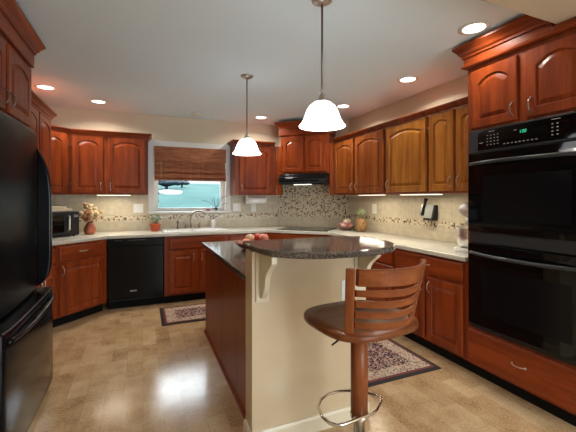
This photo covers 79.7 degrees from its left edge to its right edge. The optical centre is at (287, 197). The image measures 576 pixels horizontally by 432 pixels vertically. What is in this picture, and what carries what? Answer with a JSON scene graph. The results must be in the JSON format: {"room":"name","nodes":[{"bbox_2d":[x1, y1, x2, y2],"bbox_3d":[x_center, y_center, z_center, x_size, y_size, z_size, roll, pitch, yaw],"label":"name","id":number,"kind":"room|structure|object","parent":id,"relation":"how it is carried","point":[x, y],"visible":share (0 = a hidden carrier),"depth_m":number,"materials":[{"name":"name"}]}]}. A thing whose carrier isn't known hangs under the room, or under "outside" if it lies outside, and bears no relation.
{"room":"kitchen","nodes":[
{"label":"kitchen","id":0,"kind":"room"},
{"bbox_2d":[0,0,45,128],"bbox_3d":[-1.958,0.108,1.956,0.735,2.503,1.125,0,0,-23],"label":"upper cabinet","id":1,"kind":"object","parent":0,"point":[19,41],"visible":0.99,"depth_m":2.17,"materials":[{"name":"brown wood"}]},
{"bbox_2d":[49,106,277,297],"bbox_3d":[-1.401,0.090,5.192,4.280,2.540,0.161,0,0,-23],"label":"wall","id":2,"kind":"structure","parent":0,"point":[118,215],"depth_m":4.92,"materials":[{"name":"beige paint"}]},
{"bbox_2d":[51,125,72,194],"bbox_3d":[-2.940,-0.446,4.131,0.610,0.801,0.609,0,0,-23],"label":"upper cabinet","id":3,"kind":"object","parent":2,"relation":"attached to","point":[59,135],"visible":0.36,"depth_m":4.11,"materials":[{"name":"brown wood"}]},
{"bbox_2d":[69,128,151,194],"bbox_3d":[-2.301,-0.446,4.537,0.945,0.801,0.368,0,0,-23],"label":"upper cabinet","id":4,"kind":"object","parent":2,"relation":"attached to","point":[100,162],"visible":1,"depth_m":4.39,"materials":[{"name":"brown wood"}]},
{"bbox_2d":[97,195,129,195],"bbox_3d":[-2.253,-0.038,4.471,0.400,0.013,0.050,0,0,-23],"label":"light","id":5,"kind":"object","parent":4,"relation":"attached to","point":[97,195],"visible":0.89,"depth_m":4.45,"materials":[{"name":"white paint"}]},
{"bbox_2d":[133,204,142,212],"bbox_3d":[-2.089,0.145,4.811,0.125,0.122,0.013,0,0,-23],"label":"switch plate","id":6,"kind":"object","parent":2,"relation":"attached to","point":[137,208],"visible":1,"depth_m":4.81,"materials":[{"name":"white plastic"}]},
{"bbox_2d":[52,194,277,231],"bbox_3d":[-1.755,0.203,4.964,3.450,0.497,0.008,0,0,-23],"label":"backsplash","id":7,"kind":"structure","parent":2,"relation":"attached to","point":[111,205],"depth_m":4.82,"materials":[{"name":"tile"}]},
{"bbox_2d":[147,140,231,213],"bbox_3d":[-1.446,-0.296,5.131,1.196,1.038,0.180,0,0,-23],"label":"window","id":8,"kind":"structure","parent":2,"relation":"in","point":[171,197],"depth_m":5.14,"materials":[{"name":"white paint"}]},
{"bbox_2d":[155,146,225,181],"bbox_3d":[-1.416,-0.492,5.060,1.008,0.480,0.077,0,0,-23],"label":"roman shade","id":9,"kind":"object","parent":8,"relation":"attached to","point":[171,163],"visible":1,"depth_m":5.04,"materials":[{"name":"brown wood"}]},
{"bbox_2d":[202,196,225,210],"bbox_3d":[-1.102,0.078,5.229,0.410,0.232,0.060,0,0,-23],"label":"vase","id":10,"kind":"object","parent":8,"relation":"on","point":[215,207],"visible":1,"depth_m":5.22,"materials":[{"name":"clear glass"}]},
{"bbox_2d":[233,203,240,210],"bbox_3d":[-0.792,0.145,5.356,0.122,0.122,0.013,0,0,-23],"label":"switch plate","id":11,"kind":"object","parent":2,"relation":"attached to","point":[236,206],"visible":1,"depth_m":5.36,"materials":[{"name":"white plastic"}]},
{"bbox_2d":[227,139,276,194],"bbox_3d":[-0.546,-0.446,5.274,0.696,0.801,0.368,0,0,-23],"label":"upper cabinet","id":12,"kind":"object","parent":2,"relation":"attached to","point":[249,175],"visible":0.79,"depth_m":5.16,"materials":[{"name":"brown wood"}]},
{"bbox_2d":[246,195,266,203],"bbox_3d":[-0.485,0.023,5.285,0.312,0.134,0.070,0,0,-23],"label":"paper towel holder","id":13,"kind":"object","parent":12,"relation":"attached to","point":[246,195],"visible":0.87,"depth_m":5.22,"materials":[{"name":"white plastic"}]},
{"bbox_2d":[248,197,265,203],"bbox_3d":[-0.485,0.040,5.285,0.276,0.104,0.104,0,0,-23],"label":"paper towel roll","id":14,"kind":"object","parent":13,"relation":"on","point":[251,200],"visible":0.94,"depth_m":5.25,"materials":[{"name":"white paper"}]},
{"bbox_2d":[251,204,255,211],"bbox_3d":[-0.544,0.155,5.463,0.075,0.122,0.008,0,0,-23],"label":"wall outlet","id":15,"kind":"object","parent":2,"relation":"attached to","point":[253,206],"visible":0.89,"depth_m":5.46,"materials":[{"name":"white plastic"}]},
{"bbox_2d":[16,0,556,125],"bbox_3d":[-0.632,-1.230,3.363,4.480,0.100,4.130,0,0,-23],"label":"ceiling","id":16,"kind":"structure","parent":0,"point":[173,58],"depth_m":2.80,"materials":[{"name":"white paint"}]},
{"bbox_2d":[34,84,56,89],"bbox_3d":[-2.578,-1.175,3.668,0.200,0.010,0.200,0,0,-23],"label":"recessed light","id":17,"kind":"object","parent":16,"relation":"in","point":[40,86],"visible":1,"depth_m":3.66,"materials":[{"name":"white glass"}]},
{"bbox_2d":[89,99,107,103],"bbox_3d":[-2.313,-1.175,4.213,0.200,0.010,0.200,0,0,-23],"label":"recessed light","id":18,"kind":"object","parent":16,"relation":"in","point":[97,101],"visible":1,"depth_m":4.20,"materials":[{"name":"white glass"}]},
{"bbox_2d":[191,112,200,115],"bbox_3d":[-1.278,-1.166,4.811,0.136,0.028,0.136,0,0,-23],"label":"smoke detector","id":19,"kind":"object","parent":16,"relation":"attached to","point":[192,113],"visible":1,"depth_m":4.77,"materials":[{"name":"white paint"}]},
{"bbox_2d":[233,74,260,155],"bbox_3d":[-0.397,-0.802,3.337,0.276,0.756,0.276,0,0,-23],"label":"pendant light","id":20,"kind":"object","parent":16,"relation":"hanging from","point":[246,146],"visible":1,"depth_m":3.29,"materials":[{"name":"white glass"}]},
{"bbox_2d":[254,116,267,118],"bbox_3d":[-0.394,-1.175,5.041,0.200,0.010,0.200,0,0,-23],"label":"recessed light","id":21,"kind":"object","parent":16,"relation":"in","point":[256,117],"visible":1,"depth_m":5.04,"materials":[{"name":"white paint"}]},
{"bbox_2d":[299,0,344,130],"bbox_3d":[0.203,-0.802,2.056,0.276,0.756,0.276,0,0,-23],"label":"pendant light","id":22,"kind":"object","parent":16,"relation":"hanging from","point":[321,115],"visible":1,"depth_m":2.03,"materials":[{"name":"white glass"}]},
{"bbox_2d":[336,104,350,107],"bbox_3d":[0.708,-1.175,4.420,0.200,0.010,0.200,0,0,-23],"label":"recessed light","id":23,"kind":"object","parent":16,"relation":"in","point":[338,105],"visible":0.98,"depth_m":4.41,"materials":[{"name":"white paint"}]},
{"bbox_2d":[398,76,418,82],"bbox_3d":[1.191,-1.175,3.424,0.200,0.010,0.200,0,0,-23],"label":"recessed light","id":24,"kind":"object","parent":16,"relation":"in","point":[406,79],"visible":1,"depth_m":3.42,"materials":[{"name":"white paint"}]},
{"bbox_2d":[458,20,490,34],"bbox_3d":[1.289,-1.175,2.391,0.200,0.010,0.200,0,0,-23],"label":"recessed light","id":25,"kind":"object","parent":16,"relation":"in","point":[475,27],"visible":1,"depth_m":2.38,"materials":[{"name":"white glass"}]},
{"bbox_2d":[27,293,575,431],"bbox_3d":[0.197,1.410,1.390,4.480,0.100,8.410,0,0,-23],"label":"floor","id":26,"kind":"structure","parent":0,"point":[119,369],"depth_m":2.41,"materials":[{"name":"tile"}]},
{"bbox_2d":[0,111,54,431],"bbox_3d":[-1.861,0.451,1.954,0.802,1.818,0.989,0,0,-23],"label":"refrigerator","id":27,"kind":"object","parent":26,"relation":"on","point":[26,310],"visible":1,"depth_m":2.03,"materials":[{"name":"black metal"}]},
{"bbox_2d":[36,246,54,319],"bbox_3d":[-2.425,0.926,2.924,0.610,0.867,1.130,0,0,-23],"label":"base cabinet","id":28,"kind":"object","parent":26,"relation":"on","point":[50,280],"visible":0.19,"depth_m":3.42,"materials":[{"name":"brown wood"}]},
{"bbox_2d":[52,226,467,261],"bbox_3d":[-0.723,0.471,3.578,4.259,0.038,3.340,0,0,-23],"label":"countertop","id":29,"kind":"structure","parent":28,"relation":"on","point":[430,247],"depth_m":4.16,"materials":[{"name":"beige stone"}]},
{"bbox_2d":[52,211,78,236],"bbox_3d":[-2.759,0.306,3.981,0.383,0.290,0.530,0,0,31],"label":"microwave oven","id":30,"kind":"object","parent":29,"relation":"on","point":[63,223],"visible":0.54,"depth_m":3.99,"materials":[{"name":"black"}]},
{"bbox_2d":[52,206,71,211],"bbox_3d":[-2.732,0.130,4.068,0.150,0.062,0.290,0,0,31],"label":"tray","id":31,"kind":"object","parent":30,"relation":"on","point":[54,208],"visible":0.57,"depth_m":4.05,"materials":[{"name":"beige"}]},
{"bbox_2d":[79,203,103,234],"bbox_3d":[-2.466,0.254,4.297,0.295,0.395,0.161,0,0,-23],"label":"flower vase","id":32,"kind":"object","parent":29,"relation":"on","point":[89,228],"visible":0.99,"depth_m":4.27,"materials":[{"name":"orange ceramic"}]},
{"bbox_2d":[146,215,161,231],"bbox_3d":[-1.820,0.339,4.687,0.202,0.225,0.174,0,0,-23],"label":"potted plant","id":33,"kind":"object","parent":29,"relation":"on","point":[155,227],"visible":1,"depth_m":4.65,"materials":[{"name":"green plant"}]},
{"bbox_2d":[183,210,205,228],"bbox_3d":[-1.346,0.304,4.978,0.326,0.263,0.075,0,0,-15],"label":"faucet","id":34,"kind":"object","parent":29,"relation":"on","point":[203,212],"visible":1,"depth_m":4.96,"materials":[{"name":"silver metal"}]},
{"bbox_2d":[162,227,227,232],"bbox_3d":[-1.300,0.530,4.785,0.830,0.188,0.490,0,0,-23],"label":"sink","id":35,"kind":"object","parent":29,"relation":"in","point":[180,230],"visible":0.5,"depth_m":4.79,"materials":[{"name":"white ceramic"}]},
{"bbox_2d":[211,216,215,227],"bbox_3d":[-1.104,0.349,5.090,0.070,0.174,0.067,0,0,-23],"label":"soap bottle","id":36,"kind":"object","parent":35,"relation":"on","point":[213,223],"visible":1,"depth_m":5.07,"materials":[{"name":"white plastic"}]},
{"bbox_2d":[277,226,335,230],"bbox_3d":[0.280,0.447,5.026,0.750,0.009,0.510,0,0,22],"label":"cooktop","id":37,"kind":"object","parent":29,"relation":"in","point":[289,227],"visible":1,"depth_m":5.01,"materials":[{"name":"black glass"}]},
{"bbox_2d":[337,225,353,230],"bbox_3d":[0.807,0.422,4.841,0.240,0.060,0.240,0,0,-23],"label":"bowl","id":38,"kind":"object","parent":29,"relation":"on","point":[338,226],"visible":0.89,"depth_m":4.76,"materials":[{"name":"brown ceramic"}]},
{"bbox_2d":[355,208,366,231],"bbox_3d":[0.982,0.288,4.653,0.170,0.326,0.180,0,0,-3],"label":"pineapple","id":39,"kind":"object","parent":29,"relation":"on","point":[361,223],"visible":1,"depth_m":4.60,"materials":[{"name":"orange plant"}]},
{"bbox_2d":[454,202,467,252],"bbox_3d":[1.596,0.239,2.965,0.340,0.424,0.220,0,0,-23],"label":"stand mixer","id":40,"kind":"object","parent":29,"relation":"on","point":[461,231],"visible":0.31,"depth_m":2.90,"materials":[{"name":"white metal"}]},
{"bbox_2d":[455,226,467,247],"bbox_3d":[1.550,0.332,2.946,0.217,0.171,0.218,0,0,-23],"label":"bowl","id":41,"kind":"object","parent":40,"relation":"on","point":[461,231],"depth_m":2.90,"materials":[{"name":"silver metal"}]},
{"bbox_2d":[53,239,106,327],"bbox_3d":[-2.482,0.926,3.930,0.510,0.867,0.622,0,0,22],"label":"base cabinet","id":42,"kind":"object","parent":26,"relation":"on","point":[81,267],"visible":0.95,"depth_m":3.81,"materials":[{"name":"brown wood"}]},
{"bbox_2d":[108,237,162,308],"bbox_3d":[-1.976,0.928,4.515,0.625,0.864,0.584,0,0,-23],"label":"dishwasher","id":43,"kind":"object","parent":26,"relation":"on","point":[135,265],"visible":0.98,"depth_m":4.25,"materials":[{"name":"black metal"}]},
{"bbox_2d":[159,303,205,325],"bbox_3d":[-1.014,1.354,4.135,0.965,0.011,0.630,0,0,-23],"label":"rug","id":44,"kind":"object","parent":26,"relation":"on","point":[193,312],"visible":0.52,"depth_m":4.00,"materials":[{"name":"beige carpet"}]},
{"bbox_2d":[163,234,226,302],"bbox_3d":[-1.305,0.926,4.796,0.810,0.867,0.635,0,0,-23],"label":"base cabinet","id":45,"kind":"object","parent":26,"relation":"on","point":[184,257],"visible":0.7,"depth_m":4.49,"materials":[{"name":"brown wood"}]},
{"bbox_2d":[204,249,245,418],"bbox_3d":[-0.206,0.927,2.896,0.720,0.866,1.640,0,0,-23],"label":"base cabinet","id":46,"kind":"object","parent":26,"relation":"on","point":[225,331],"visible":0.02,"depth_m":2.57,"materials":[{"name":"brown wood"}]},
{"bbox_2d":[202,239,269,280],"bbox_3d":[-0.222,0.472,2.905,0.728,0.040,1.671,0,0,-23],"label":"countertop","id":47,"kind":"structure","parent":46,"relation":"on","point":[233,256],"depth_m":2.81,"materials":[{"name":"brown stone"}]},
{"bbox_2d":[234,240,247,249],"bbox_3d":[-0.310,0.418,3.048,0.326,0.068,0.326,0,0,-23],"label":"fruit bowl","id":48,"kind":"object","parent":47,"relation":"on","point":[238,242],"visible":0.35,"depth_m":2.96,"materials":[{"name":"brown wood"}]},
{"bbox_2d":[245,234,253,240],"bbox_3d":[-0.339,0.355,3.074,0.080,0.080,0.080,0,0,-23],"label":"apple","id":49,"kind":"object","parent":48,"relation":"in","point":[250,237],"visible":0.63,"depth_m":3.04,"materials":[{"name":"plant"}]},
{"bbox_2d":[254,233,260,239],"bbox_3d":[-0.272,0.354,3.124,0.078,0.078,0.078,0,0,-23],"label":"apple","id":50,"kind":"object","parent":48,"relation":"in","point":[256,236],"visible":0.54,"depth_m":3.09,"materials":[{"name":"red plant"}]},
{"bbox_2d":[259,234,267,239],"bbox_3d":[-0.214,0.349,3.050,0.082,0.082,0.082,0,0,-23],"label":"apple","id":51,"kind":"object","parent":48,"relation":"in","point":[262,236],"visible":0.71,"depth_m":3.02,"materials":[{"name":"red plant"}]},
{"bbox_2d":[227,233,266,240],"bbox_3d":[-0.670,0.926,5.063,0.565,0.867,0.635,0,0,-23],"label":"base cabinet","id":52,"kind":"object","parent":26,"relation":"on","point":[230,237],"visible":0.02,"depth_m":4.75,"materials":[{"name":"brown wood"}]},
{"bbox_2d":[267,232,331,239],"bbox_3d":[0.211,0.926,4.937,0.940,0.867,0.500,0,0,22],"label":"base cabinet","id":53,"kind":"object","parent":26,"relation":"on","point":[271,236],"visible":0.04,"depth_m":4.78,"materials":[{"name":"brown wood"}]},
{"bbox_2d":[304,259,425,431],"bbox_3d":[0.358,0.820,1.616,0.486,1.080,0.532,0,0,-28],"label":"bar stool","id":54,"kind":"object","parent":26,"relation":"on","point":[359,323],"visible":1,"depth_m":1.45,"materials":[{"name":"brown wood"}]},
{"bbox_2d":[366,248,395,301],"bbox_3d":[1.169,0.926,3.799,0.590,0.867,0.620,0,0,-23],"label":"base cabinet","id":55,"kind":"object","parent":26,"relation":"on","point":[385,261],"visible":0.06,"depth_m":3.54,"materials":[{"name":"brown wood"}]},
{"bbox_2d":[368,339,441,386],"bbox_3d":[0.646,1.354,3.179,0.735,0.011,1.240,0,0,-23],"label":"rug","id":56,"kind":"object","parent":26,"relation":"on","point":[388,360],"visible":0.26,"depth_m":2.81,"materials":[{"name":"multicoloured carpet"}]},
{"bbox_2d":[396,248,474,372],"bbox_3d":[1.451,0.926,3.130,0.590,0.867,0.830,0,0,-23],"label":"base cabinet","id":57,"kind":"object","parent":26,"relation":"on","point":[441,313],"visible":0.54,"depth_m":2.87,"materials":[{"name":"brown wood"}]},
{"bbox_2d":[452,15,575,426],"bbox_3d":[1.750,0.103,2.390,0.638,2.514,0.920,0,0,-23],"label":"tall cabinet","id":58,"kind":"object","parent":26,"relation":"on","point":[531,75],"visible":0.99,"depth_m":2.26,"materials":[{"name":"brown wood"}]},
{"bbox_2d":[468,111,575,365],"bbox_3d":[1.718,0.235,2.333,0.624,1.466,0.784,0,0,-23],"label":"double wall oven","id":59,"kind":"object","parent":58,"relation":"in","point":[522,175],"visible":1,"depth_m":2.22,"materials":[{"name":"black metal"}]},
{"bbox_2d":[246,249,365,431],"bbox_3d":[0.122,0.827,2.072,0.740,1.066,0.126,0,0,-23],"label":"wall","id":60,"kind":"structure","parent":0,"point":[291,364],"depth_m":1.97,"materials":[{"name":"beige paint"}]},
{"bbox_2d":[256,253,276,302],"bbox_3d":[-0.105,0.432,1.802,0.076,0.276,0.194,0,0,-23],"label":"corbel","id":61,"kind":"object","parent":60,"relation":"attached to","point":[265,265],"visible":0.85,"depth_m":1.84,"materials":[{"name":"beige paint"}]},
{"bbox_2d":[243,403,368,431],"bbox_3d":[0.124,1.315,2.066,0.768,0.090,0.140,0,0,-23],"label":"baseboard","id":62,"kind":"structure","parent":60,"relation":"attached to","point":[314,423],"depth_m":2.00,"materials":[{"name":"beige paint"}]},
{"bbox_2d":[243,236,394,258],"bbox_3d":[0.222,0.275,1.963,0.826,0.034,0.592,0,0,-23],"label":"countertop","id":63,"kind":"structure","parent":60,"relation":"on","point":[336,247],"depth_m":1.82,"materials":[{"name":"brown stone"}]},
{"bbox_2d":[341,280,344,300],"bbox_3d":[0.360,0.560,2.099,0.080,0.120,0.008,0,0,-23],"label":"wall outlet","id":64,"kind":"object","parent":60,"relation":"attached to","point":[343,281],"visible":0.21,"depth_m":2.09,"materials":[{"name":"white plastic"}]},
{"bbox_2d":[354,255,380,289],"bbox_3d":[0.479,0.432,2.048,0.076,0.276,0.194,0,0,-23],"label":"corbel","id":65,"kind":"object","parent":60,"relation":"attached to","point":[359,262],"visible":0.35,"depth_m":2.08,"materials":[{"name":"beige paint"}]},
{"bbox_2d":[278,120,348,227],"bbox_3d":[0.387,0.090,5.439,1.160,2.540,0.059,0,0,22],"label":"wall","id":66,"kind":"structure","parent":0,"point":[298,205],"depth_m":5.41,"materials":[{"name":"beige tile"}]},
{"bbox_2d":[274,120,335,194],"bbox_3d":[0.289,-0.589,5.217,0.911,1.088,0.420,0,0,22],"label":"upper cabinet","id":67,"kind":"object","parent":66,"relation":"attached to","point":[301,151],"visible":0.84,"depth_m":5.09,"materials":[{"name":"brown wood"}]},
{"bbox_2d":[279,173,329,185],"bbox_3d":[0.282,-0.277,5.200,0.747,0.167,0.438,0,0,22],"label":"range hood","id":68,"kind":"object","parent":67,"relation":"attached to","point":[307,178],"visible":0.9,"depth_m":5.01,"materials":[{"name":"black metal"}]},
{"bbox_2d":[279,178,325,180],"bbox_3d":[0.203,-0.270,5.006,0.731,0.024,0.004,0,0,22],"label":"vent grille","id":69,"kind":"object","parent":68,"relation":"attached to","point":[280,179],"depth_m":5.01,"materials":[{"name":"black metal"}]},
{"bbox_2d":[278,216,348,227],"bbox_3d":[0.378,0.376,5.417,1.160,0.152,0.008,0,0,22],"label":"backsplash","id":70,"kind":"structure","parent":66,"relation":"attached to","point":[282,221],"depth_m":5.42,"materials":[{"name":"tile"}]},
{"bbox_2d":[349,75,467,243],"bbox_3d":[1.746,0.090,3.342,0.111,2.540,6.010,0,0,-23],"label":"wall","id":71,"kind":"structure","parent":0,"point":[397,214],"depth_m":3.98,"materials":[{"name":"beige tile"}]},
{"bbox_2d":[334,129,384,194],"bbox_3d":[1.012,-0.417,4.480,0.378,0.745,1.114,0,0,-23],"label":"upper cabinet","id":72,"kind":"object","parent":71,"relation":"attached to","point":[359,161],"visible":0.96,"depth_m":4.32,"materials":[{"name":"brown wood"}]},
{"bbox_2d":[359,194,385,195],"bbox_3d":[1.023,-0.038,4.237,0.050,0.013,0.500,0,0,-23],"label":"light","id":73,"kind":"object","parent":72,"relation":"attached to","point":[363,194],"visible":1,"depth_m":4.25,"materials":[{"name":"white paint"}]},
{"bbox_2d":[332,96,467,142],"bbox_3d":[1.097,-0.818,3.867,0.041,0.055,2.310,0,0,-23],"label":"crown molding","id":74,"kind":"structure","parent":72,"relation":"attached to","point":[463,101],"depth_m":3.52,"materials":[{"name":"brown wood"}]},
{"bbox_2d":[372,204,376,213],"bbox_3d":[1.153,0.145,4.606,0.008,0.130,0.090,0,0,-23],"label":"wall outlet","id":75,"kind":"object","parent":71,"relation":"attached to","point":[374,206],"visible":1,"depth_m":4.60,"materials":[{"name":"white plastic"}]},
{"bbox_2d":[349,193,467,243],"bbox_3d":[1.405,0.203,4.029,0.008,0.497,2.520,0,0,-23],"label":"backsplash","id":76,"kind":"structure","parent":71,"relation":"attached to","point":[388,205],"depth_m":3.99,"materials":[{"name":"tile"}]},
{"bbox_2d":[385,116,451,193],"bbox_3d":[1.353,-0.417,3.669,0.378,0.745,0.644,0,0,-23],"label":"upper cabinet","id":77,"kind":"object","parent":71,"relation":"attached to","point":[407,143],"visible":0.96,"depth_m":3.55,"materials":[{"name":"brown wood"}]},
{"bbox_2d":[399,193,442,194],"bbox_3d":[1.335,-0.038,3.495,0.050,0.013,0.550,0,0,-23],"label":"light","id":78,"kind":"object","parent":77,"relation":"attached to","point":[426,193],"visible":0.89,"depth_m":3.37,"materials":[{"name":"white paint"}]},
{"bbox_2d":[420,198,437,220],"bbox_3d":[1.486,0.117,3.689,0.094,0.237,0.210,0,0,-23],"label":"wall phone","id":79,"kind":"object","parent":71,"relation":"attached to","point":[429,212],"visible":1,"depth_m":3.63,"materials":[{"name":"black plastic"}]},
{"bbox_2d":[428,105,467,192],"bbox_3d":[1.599,-0.417,3.084,0.378,0.745,0.622,0,0,-23],"label":"upper cabinet","id":80,"kind":"object","parent":71,"relation":"attached to","point":[447,130],"visible":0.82,"depth_m":3.06,"materials":[{"name":"brown wood"}]},
{"bbox_2d":[481,0,575,23],"bbox_3d":[0.532,-1.160,0.592,4.480,0.240,1.880,0,0,-23],"label":"soffit","id":81,"kind":"structure","parent":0,"point":[553,11],"depth_m":1.88,"materials":[{"name":"beige paint"}]},
{"bbox_3d":[-2.283,0.090,1.649,0.108,2.540,6.010,0,0,-23],"label":"wall","id":82,"kind":"structure","parent":0,"visible":0},
{"bbox_2d":[30,89,56,179],"bbox_3d":[-2.551,-0.496,3.089,0.526,0.893,1.523,0,0,-23],"label":"upper cabinet","id":83,"kind":"object","parent":82,"relation":"attached to","point":[42,115],"visible":0.23,"depth_m":3.47,"materials":[{"name":"brown wood"}]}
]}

